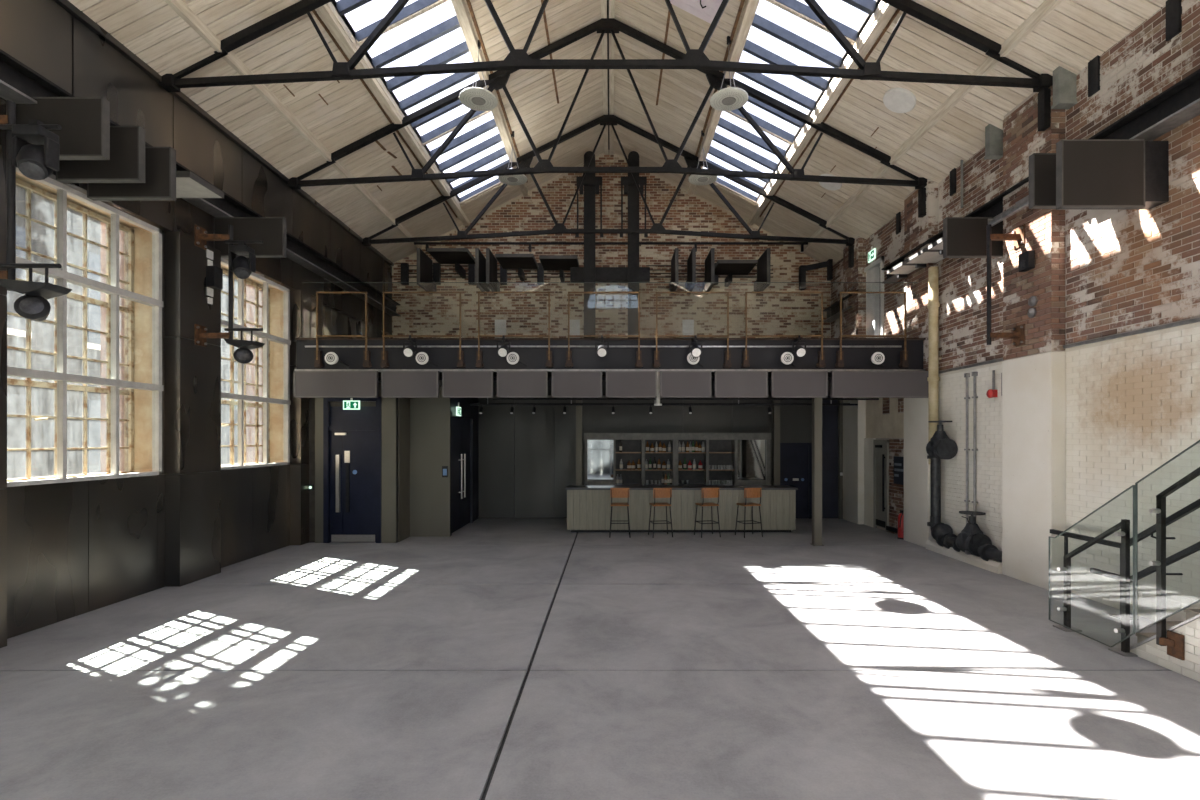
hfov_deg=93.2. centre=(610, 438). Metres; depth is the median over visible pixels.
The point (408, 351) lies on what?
lamp
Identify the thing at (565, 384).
acoustic panel
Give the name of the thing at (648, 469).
shelf
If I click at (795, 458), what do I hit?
door
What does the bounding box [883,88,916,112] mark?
ceiling plate
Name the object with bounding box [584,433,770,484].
bar
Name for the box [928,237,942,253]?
acoustic baffle
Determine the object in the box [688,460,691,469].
bottle
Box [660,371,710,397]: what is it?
acoustic panel
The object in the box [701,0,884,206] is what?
window
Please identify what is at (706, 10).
hatch
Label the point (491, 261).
acoustic baffle
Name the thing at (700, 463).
bottle
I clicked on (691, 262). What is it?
acoustic baffle
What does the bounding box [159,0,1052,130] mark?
roof truss
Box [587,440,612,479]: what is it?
mirror
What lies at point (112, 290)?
window
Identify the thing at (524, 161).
roof truss
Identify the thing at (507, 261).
acoustic baffle
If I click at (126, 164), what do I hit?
acoustic baffle
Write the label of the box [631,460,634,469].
bottle
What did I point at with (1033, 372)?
pilaster
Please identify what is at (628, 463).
bottle
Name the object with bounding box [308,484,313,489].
button
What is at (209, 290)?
socket plate
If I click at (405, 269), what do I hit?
rack
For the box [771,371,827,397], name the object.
acoustic panel
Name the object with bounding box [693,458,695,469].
bottle
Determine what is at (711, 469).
shelf
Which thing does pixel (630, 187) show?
post
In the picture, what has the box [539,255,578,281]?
acoustic baffle
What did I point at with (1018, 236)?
bracket
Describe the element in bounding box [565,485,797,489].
countertop
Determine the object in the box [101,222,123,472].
buttress
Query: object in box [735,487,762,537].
bar stool
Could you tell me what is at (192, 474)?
pilaster
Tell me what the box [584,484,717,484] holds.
countertop
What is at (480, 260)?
acoustic baffle
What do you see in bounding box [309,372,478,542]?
wall
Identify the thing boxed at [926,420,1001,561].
pipe
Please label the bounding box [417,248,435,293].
acoustic baffle
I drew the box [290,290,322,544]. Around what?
pilaster
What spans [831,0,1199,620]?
wall
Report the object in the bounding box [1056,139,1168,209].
acoustic baffle
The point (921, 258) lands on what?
acoustic baffle
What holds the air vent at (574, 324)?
in the wall at (420, 313)
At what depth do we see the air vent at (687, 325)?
16.12 m
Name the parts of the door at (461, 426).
pull handle, pull handle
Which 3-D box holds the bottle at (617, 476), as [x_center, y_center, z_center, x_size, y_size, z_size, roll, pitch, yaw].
[0.168,1.015,14.430,0.085,0.290,0.085,0,0,0]
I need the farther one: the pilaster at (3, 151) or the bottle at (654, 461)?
the bottle at (654, 461)
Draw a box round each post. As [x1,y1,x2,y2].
[575,151,602,337]
[620,151,647,337]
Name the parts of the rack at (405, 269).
rail, rail, rail, rail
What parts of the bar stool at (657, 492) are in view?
leg, seat, backrest, leg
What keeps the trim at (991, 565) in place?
attached to the wall at (1132, 345)
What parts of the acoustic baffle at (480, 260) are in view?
panel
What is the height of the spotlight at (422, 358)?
0.256 m
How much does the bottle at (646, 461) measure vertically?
0.290 m
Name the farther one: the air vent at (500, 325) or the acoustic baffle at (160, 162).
the air vent at (500, 325)
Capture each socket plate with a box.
[207,249,212,265]
[207,287,212,303]
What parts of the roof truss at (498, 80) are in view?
gusset plate, tie rod, gusset plate, gusset plate, apex plate, tie rod, gusset plate, gusset plate, tie rod, gusset plate, wall post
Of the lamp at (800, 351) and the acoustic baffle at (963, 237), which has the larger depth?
the lamp at (800, 351)
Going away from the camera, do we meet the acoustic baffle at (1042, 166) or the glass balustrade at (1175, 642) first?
the glass balustrade at (1175, 642)
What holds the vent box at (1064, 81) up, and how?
attached to the wall at (1132, 345)
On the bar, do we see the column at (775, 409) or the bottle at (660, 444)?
the bottle at (660, 444)
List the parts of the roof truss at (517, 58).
gusset plate, tie rod, gusset plate, tie rod, gusset plate, tie rod, gusset plate, wall post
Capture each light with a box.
[0,100,71,320]
[194,225,264,363]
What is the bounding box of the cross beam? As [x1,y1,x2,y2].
[570,267,649,281]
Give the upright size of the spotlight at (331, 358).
0.256 m
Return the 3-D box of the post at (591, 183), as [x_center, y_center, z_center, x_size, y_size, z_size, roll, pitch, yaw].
[-0.570,-4.765,15.125,0.740,5.730,0.390,0,0,0]
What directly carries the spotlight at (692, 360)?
attached to the balcony
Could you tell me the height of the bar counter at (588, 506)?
1.005 m
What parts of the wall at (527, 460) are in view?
panel, panel, panel, panel, panel, panel, panel, panel, panel, panel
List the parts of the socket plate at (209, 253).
plate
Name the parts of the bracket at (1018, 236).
arm, arm, wall plate, wall plate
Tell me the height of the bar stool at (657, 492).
1.061 m
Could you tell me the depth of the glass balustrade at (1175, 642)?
5.40 m
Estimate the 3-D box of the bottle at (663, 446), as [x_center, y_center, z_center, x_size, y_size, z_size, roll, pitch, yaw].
[1.350,0.215,14.430,0.100,0.240,0.100,0,0,0]
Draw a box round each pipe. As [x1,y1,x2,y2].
[414,242,807,251]
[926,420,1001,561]
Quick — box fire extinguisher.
[897,510,903,539]
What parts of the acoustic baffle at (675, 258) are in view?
panel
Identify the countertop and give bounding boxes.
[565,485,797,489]
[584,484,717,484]
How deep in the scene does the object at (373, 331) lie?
14.37 m
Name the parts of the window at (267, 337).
sash frame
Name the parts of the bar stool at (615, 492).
leg, seat, backrest, leg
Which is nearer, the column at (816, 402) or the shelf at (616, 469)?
the column at (816, 402)
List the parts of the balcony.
rail frame, rail frame, rail frame, rail frame, rail frame, rail frame, rail frame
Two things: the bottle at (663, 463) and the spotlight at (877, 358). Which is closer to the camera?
the spotlight at (877, 358)
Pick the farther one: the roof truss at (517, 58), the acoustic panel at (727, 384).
the acoustic panel at (727, 384)
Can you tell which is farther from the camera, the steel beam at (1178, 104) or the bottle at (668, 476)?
the bottle at (668, 476)
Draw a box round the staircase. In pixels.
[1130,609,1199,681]
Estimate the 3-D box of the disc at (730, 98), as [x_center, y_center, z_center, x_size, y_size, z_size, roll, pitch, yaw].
[2.100,-6.583,10.100,0.668,1.150,0.668,0,0,0]
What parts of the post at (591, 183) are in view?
hoist rod, hoist rod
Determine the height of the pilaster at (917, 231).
7.100 m
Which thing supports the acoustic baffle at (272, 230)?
attached to the wall at (74, 549)
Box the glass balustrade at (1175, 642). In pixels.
[1049,440,1199,659]
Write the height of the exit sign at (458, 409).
0.300 m
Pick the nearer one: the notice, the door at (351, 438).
the door at (351, 438)
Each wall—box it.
[0,0,393,638]
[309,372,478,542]
[389,150,830,337]
[479,375,842,518]
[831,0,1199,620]
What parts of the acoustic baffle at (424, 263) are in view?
panel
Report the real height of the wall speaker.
0.260 m
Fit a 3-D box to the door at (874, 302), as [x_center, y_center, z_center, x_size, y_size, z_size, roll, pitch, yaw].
[6.355,-3.050,13.550,0.250,2.300,1.060,0,0,0]
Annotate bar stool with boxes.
[609,488,630,537]
[648,488,672,537]
[694,488,720,537]
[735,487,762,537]
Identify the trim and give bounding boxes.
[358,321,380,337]
[926,540,1001,573]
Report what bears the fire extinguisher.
on the floor
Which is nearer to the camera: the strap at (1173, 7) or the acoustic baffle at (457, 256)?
the strap at (1173, 7)
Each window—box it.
[7,167,163,486]
[221,258,290,469]
[327,0,513,206]
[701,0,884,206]
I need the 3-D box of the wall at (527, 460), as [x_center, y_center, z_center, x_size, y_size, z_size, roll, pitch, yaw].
[1.450,0.200,15.050,10.300,3.800,0.300,0,0,0]
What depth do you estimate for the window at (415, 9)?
10.76 m
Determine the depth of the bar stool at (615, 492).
12.07 m
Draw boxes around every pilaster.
[0,145,6,647]
[163,232,220,586]
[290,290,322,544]
[843,236,865,523]
[904,179,937,547]
[1002,86,1065,590]
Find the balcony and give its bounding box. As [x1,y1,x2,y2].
[295,282,925,395]
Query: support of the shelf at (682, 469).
attached to the bar
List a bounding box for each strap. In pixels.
[896,212,900,234]
[950,168,956,195]
[1088,55,1099,96]
[1166,0,1181,40]
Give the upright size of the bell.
0.451 m
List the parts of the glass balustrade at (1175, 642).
post, plate, handrail, plate, post, post, wall plate, handrail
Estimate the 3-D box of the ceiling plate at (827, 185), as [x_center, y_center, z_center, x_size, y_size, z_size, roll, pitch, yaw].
[4.878,-5.723,12.620,0.503,0.296,0.539,0,0,0]
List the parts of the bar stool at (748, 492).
leg, seat, backrest, leg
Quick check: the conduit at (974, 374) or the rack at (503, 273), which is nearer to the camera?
the conduit at (974, 374)
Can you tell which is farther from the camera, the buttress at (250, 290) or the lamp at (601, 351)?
the buttress at (250, 290)
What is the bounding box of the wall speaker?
[1019,250,1034,271]
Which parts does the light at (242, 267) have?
wall plate, wall plate, arm, arm, light bracket, flood lamp, lid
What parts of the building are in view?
sill, sill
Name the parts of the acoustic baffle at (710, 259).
panel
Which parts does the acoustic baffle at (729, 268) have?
panel, edge trim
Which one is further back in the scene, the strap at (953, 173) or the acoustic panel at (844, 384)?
the acoustic panel at (844, 384)
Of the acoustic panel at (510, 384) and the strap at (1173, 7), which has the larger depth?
the acoustic panel at (510, 384)
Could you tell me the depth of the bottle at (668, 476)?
14.40 m
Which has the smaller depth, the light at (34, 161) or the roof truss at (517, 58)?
the light at (34, 161)
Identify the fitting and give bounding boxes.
[654,372,661,405]
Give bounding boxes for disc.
[459,40,497,110]
[498,131,526,184]
[688,130,716,184]
[710,36,747,110]
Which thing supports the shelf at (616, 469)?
attached to the bar
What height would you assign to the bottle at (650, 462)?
0.310 m
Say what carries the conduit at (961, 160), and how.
attached to the wall at (1132, 345)
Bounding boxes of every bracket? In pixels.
[799,259,832,289]
[987,224,1024,346]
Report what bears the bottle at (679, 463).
on the bar
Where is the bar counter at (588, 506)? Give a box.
[565,485,797,531]
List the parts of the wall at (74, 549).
panel, panel, panel, panel, panel, panel, panel, panel, panel, panel, panel, panel, panel, panel, panel, panel, panel, panel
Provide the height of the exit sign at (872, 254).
0.340 m
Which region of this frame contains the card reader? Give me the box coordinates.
[442,466,447,476]
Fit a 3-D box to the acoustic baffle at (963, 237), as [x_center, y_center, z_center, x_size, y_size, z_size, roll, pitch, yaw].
[5.766,-3.183,9.053,0.997,0.633,0.294,0,0,0]
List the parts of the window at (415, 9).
cross frame, cross frame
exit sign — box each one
[343,398,359,409]
[456,402,460,415]
[868,246,875,262]
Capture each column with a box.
[576,400,581,484]
[772,400,779,484]
[810,398,823,545]
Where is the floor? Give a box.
[0,518,1199,799]
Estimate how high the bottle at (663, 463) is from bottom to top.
0.240 m
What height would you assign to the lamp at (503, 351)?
0.425 m
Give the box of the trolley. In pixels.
[988,195,1028,225]
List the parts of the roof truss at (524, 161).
gusset plate, tie rod, gusset plate, gusset plate, tie rod, apex plate, gusset plate, gusset plate, tie rod, gusset plate, wall post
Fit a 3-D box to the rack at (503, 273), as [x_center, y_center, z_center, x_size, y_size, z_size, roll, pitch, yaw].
[-2.250,-4.690,16.115,2.500,0.580,0.150,0,0,0]
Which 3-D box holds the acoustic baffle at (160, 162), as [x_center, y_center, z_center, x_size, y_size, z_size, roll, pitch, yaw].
[-5.748,-3.188,6.838,1.003,0.623,0.164,0,0,0]
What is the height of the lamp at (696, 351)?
0.425 m
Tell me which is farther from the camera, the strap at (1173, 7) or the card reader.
the card reader
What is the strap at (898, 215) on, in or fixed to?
attached to the wall at (1132, 345)
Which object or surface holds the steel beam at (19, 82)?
attached to the wall at (74, 549)
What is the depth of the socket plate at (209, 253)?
8.63 m
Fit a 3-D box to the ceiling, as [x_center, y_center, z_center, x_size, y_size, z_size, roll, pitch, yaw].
[0.000,-6.572,6.150,13.900,3.695,20.900,0,0,0]
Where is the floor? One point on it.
(493, 658)
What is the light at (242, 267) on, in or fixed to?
attached to the wall at (74, 549)
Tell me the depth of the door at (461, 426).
13.30 m
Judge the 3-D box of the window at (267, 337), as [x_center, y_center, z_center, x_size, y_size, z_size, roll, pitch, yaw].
[-6.495,-1.210,10.020,0.490,3.420,2.100,0,0,0]
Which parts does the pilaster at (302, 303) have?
panel, panel, panel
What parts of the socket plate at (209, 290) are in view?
plate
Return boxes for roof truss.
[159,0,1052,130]
[288,17,926,217]
[362,114,854,267]
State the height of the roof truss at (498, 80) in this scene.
3.847 m
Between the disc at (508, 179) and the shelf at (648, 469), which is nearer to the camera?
the disc at (508, 179)
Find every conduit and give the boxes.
[961,160,962,207]
[964,373,969,523]
[972,372,977,516]
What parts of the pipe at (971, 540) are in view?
chain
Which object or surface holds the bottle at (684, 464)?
on the bar
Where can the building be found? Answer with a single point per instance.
(42, 209)
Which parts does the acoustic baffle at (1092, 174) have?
panel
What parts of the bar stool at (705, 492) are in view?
leg, seat, backrest, leg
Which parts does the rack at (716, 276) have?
rail, rail, rail, rail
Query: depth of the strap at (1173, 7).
6.29 m
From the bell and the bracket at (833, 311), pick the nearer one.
the bell
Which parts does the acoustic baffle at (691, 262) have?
panel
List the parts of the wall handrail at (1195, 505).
plate, rail, rail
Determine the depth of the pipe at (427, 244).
15.39 m
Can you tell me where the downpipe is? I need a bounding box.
[927,266,941,463]
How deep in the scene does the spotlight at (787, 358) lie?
10.72 m
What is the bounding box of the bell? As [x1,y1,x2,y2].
[986,370,996,397]
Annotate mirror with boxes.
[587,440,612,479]
[738,440,765,479]
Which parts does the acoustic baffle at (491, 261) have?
panel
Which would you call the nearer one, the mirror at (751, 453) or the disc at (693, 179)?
the disc at (693, 179)
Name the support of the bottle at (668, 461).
on the bar
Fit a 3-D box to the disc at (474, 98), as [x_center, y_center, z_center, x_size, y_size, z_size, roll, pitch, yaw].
[-2.360,-6.548,10.100,0.668,1.079,0.668,0,0,0]
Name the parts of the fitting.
stem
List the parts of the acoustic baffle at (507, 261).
edge trim, panel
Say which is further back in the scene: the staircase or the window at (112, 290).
the window at (112, 290)
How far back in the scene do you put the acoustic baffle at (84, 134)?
5.91 m
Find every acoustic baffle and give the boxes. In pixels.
[16,97,109,159]
[56,126,144,182]
[87,147,175,200]
[176,171,223,197]
[214,217,285,257]
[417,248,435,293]
[427,248,474,278]
[475,248,489,293]
[486,248,499,293]
[495,254,537,280]
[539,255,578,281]
[670,248,678,293]
[685,248,695,293]
[702,248,714,293]
[715,260,757,286]
[754,248,770,293]
[887,262,917,277]
[905,248,944,267]
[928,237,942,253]
[943,217,1003,257]
[1029,153,1055,208]
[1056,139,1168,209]
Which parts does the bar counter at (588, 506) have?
panel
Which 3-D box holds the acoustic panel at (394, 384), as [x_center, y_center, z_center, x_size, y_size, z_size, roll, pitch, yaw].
[-3.830,-1.044,10.886,1.080,0.507,0.208,0,0,0]
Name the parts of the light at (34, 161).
arm, arm, light bracket, flood lamp, lid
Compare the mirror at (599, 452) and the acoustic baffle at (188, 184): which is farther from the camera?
the mirror at (599, 452)
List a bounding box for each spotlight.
[325,352,348,366]
[416,352,437,366]
[507,352,526,366]
[687,353,702,366]
[781,352,794,366]
[871,352,884,366]
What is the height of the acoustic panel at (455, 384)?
0.507 m
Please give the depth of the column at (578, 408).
14.12 m
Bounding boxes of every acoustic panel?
[293,371,377,397]
[381,371,438,397]
[442,371,493,397]
[497,371,547,397]
[552,371,601,397]
[606,371,656,397]
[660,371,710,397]
[714,371,767,397]
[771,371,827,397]
[831,371,928,397]
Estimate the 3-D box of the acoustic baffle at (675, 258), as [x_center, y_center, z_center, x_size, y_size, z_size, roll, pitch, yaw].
[1.720,-4.515,15.489,0.100,0.936,1.383,0,0,0]
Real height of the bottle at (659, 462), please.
0.290 m
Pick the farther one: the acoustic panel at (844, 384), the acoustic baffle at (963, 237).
the acoustic panel at (844, 384)
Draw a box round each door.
[323,397,380,542]
[451,411,472,535]
[780,443,811,518]
[864,256,883,337]
[873,440,889,531]
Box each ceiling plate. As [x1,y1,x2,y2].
[819,174,841,190]
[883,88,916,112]
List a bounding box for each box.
[206,266,222,289]
[984,124,1003,159]
[1051,66,1077,108]
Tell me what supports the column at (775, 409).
on the floor
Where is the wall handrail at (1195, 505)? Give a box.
[1050,499,1199,619]
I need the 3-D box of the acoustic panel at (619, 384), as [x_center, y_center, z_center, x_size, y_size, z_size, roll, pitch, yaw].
[0.385,-1.044,10.886,0.970,0.507,0.208,0,0,0]
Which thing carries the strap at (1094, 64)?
attached to the wall at (1132, 345)
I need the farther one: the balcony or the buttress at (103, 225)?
the balcony
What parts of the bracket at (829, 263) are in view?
post, arm, post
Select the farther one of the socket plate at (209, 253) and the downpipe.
the downpipe
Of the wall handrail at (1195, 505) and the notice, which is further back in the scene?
the notice
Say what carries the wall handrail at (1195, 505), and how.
attached to the wall at (1132, 345)
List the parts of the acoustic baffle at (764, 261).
panel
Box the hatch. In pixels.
[670,0,722,23]
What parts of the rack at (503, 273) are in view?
rail, rail, rail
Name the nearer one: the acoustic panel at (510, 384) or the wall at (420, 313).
the acoustic panel at (510, 384)
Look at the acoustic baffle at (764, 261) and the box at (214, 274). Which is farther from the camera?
the acoustic baffle at (764, 261)
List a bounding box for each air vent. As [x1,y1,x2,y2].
[495,320,505,337]
[570,320,579,337]
[682,320,693,337]
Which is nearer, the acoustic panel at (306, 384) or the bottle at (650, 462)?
the acoustic panel at (306, 384)
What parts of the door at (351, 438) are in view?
push plate, latch plate, dark pull, transom panel, kick plate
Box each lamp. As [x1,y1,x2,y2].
[403,335,416,356]
[497,335,510,356]
[595,335,608,356]
[689,335,702,356]
[792,335,805,356]
[1027,296,1037,317]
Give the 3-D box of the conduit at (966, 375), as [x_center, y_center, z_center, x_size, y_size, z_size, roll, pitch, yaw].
[6.235,0.200,9.930,0.070,2.700,0.070,0,0,0]
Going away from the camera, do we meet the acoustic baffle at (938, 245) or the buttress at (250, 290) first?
the acoustic baffle at (938, 245)
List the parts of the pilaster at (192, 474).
panel, panel, panel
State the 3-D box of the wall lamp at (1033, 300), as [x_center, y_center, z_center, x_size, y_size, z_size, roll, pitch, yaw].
[6.050,-1.903,8.158,0.060,0.305,0.165,0,0,0]
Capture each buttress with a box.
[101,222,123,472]
[246,284,262,462]
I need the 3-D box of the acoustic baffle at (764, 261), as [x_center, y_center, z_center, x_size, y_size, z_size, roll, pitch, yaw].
[4.120,-4.515,15.489,0.100,0.936,1.383,0,0,0]
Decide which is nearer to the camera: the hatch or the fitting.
the hatch
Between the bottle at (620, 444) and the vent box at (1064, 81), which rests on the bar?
the bottle at (620, 444)
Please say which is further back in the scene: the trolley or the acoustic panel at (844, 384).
the acoustic panel at (844, 384)
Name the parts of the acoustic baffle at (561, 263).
panel, edge trim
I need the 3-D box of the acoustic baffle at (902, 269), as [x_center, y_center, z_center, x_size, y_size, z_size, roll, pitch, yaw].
[5.968,-3.390,11.358,0.623,0.140,0.683,0,0,0]
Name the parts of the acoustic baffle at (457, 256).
edge trim, panel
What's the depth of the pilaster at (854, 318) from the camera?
14.10 m
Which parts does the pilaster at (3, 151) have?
panel, panel, panel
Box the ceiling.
[68,0,1166,264]
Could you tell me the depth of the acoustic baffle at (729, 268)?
15.08 m
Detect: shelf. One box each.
[616,469,641,470]
[645,469,672,470]
[678,469,705,470]
[709,469,734,470]
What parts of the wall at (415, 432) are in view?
panel, panel, panel, panel, panel, panel, panel, panel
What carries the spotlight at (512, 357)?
attached to the balcony
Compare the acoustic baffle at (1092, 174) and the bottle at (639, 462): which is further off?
the bottle at (639, 462)
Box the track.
[470,398,878,405]
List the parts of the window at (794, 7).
cross frame, cross frame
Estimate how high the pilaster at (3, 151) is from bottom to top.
5.042 m
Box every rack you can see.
[401,263,475,284]
[497,263,569,284]
[646,263,772,284]
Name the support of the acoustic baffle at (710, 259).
attached to the wall at (420, 313)
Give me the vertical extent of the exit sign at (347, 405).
0.280 m
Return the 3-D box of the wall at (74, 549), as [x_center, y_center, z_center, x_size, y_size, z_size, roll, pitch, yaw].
[-6.500,-1.525,6.500,0.600,7.250,21.000,0,0,0]
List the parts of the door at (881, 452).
kick plate, pull handle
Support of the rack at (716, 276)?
attached to the wall at (420, 313)
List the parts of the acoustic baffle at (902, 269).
edge trim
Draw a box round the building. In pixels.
[7,186,237,478]
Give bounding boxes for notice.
[894,456,903,484]
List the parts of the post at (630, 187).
hoist rod, hoist rod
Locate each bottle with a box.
[616,473,618,484]
[619,440,621,451]
[627,460,630,469]
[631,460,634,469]
[637,458,640,469]
[645,458,647,469]
[649,457,651,469]
[653,456,655,469]
[657,458,660,469]
[658,441,661,451]
[662,443,665,451]
[662,460,665,469]
[667,458,669,469]
[667,472,669,484]
[678,460,681,469]
[683,457,685,469]
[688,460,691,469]
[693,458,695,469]
[698,460,701,469]
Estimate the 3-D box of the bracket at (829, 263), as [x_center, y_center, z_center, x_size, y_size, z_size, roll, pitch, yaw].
[5.736,-4.600,15.899,0.935,0.700,0.227,0,0,32]
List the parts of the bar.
panel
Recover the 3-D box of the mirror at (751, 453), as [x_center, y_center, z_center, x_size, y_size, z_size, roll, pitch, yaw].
[3.555,0.530,14.370,0.730,1.020,0.020,0,0,0]
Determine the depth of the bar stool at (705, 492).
12.09 m
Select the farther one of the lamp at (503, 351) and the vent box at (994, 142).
the lamp at (503, 351)

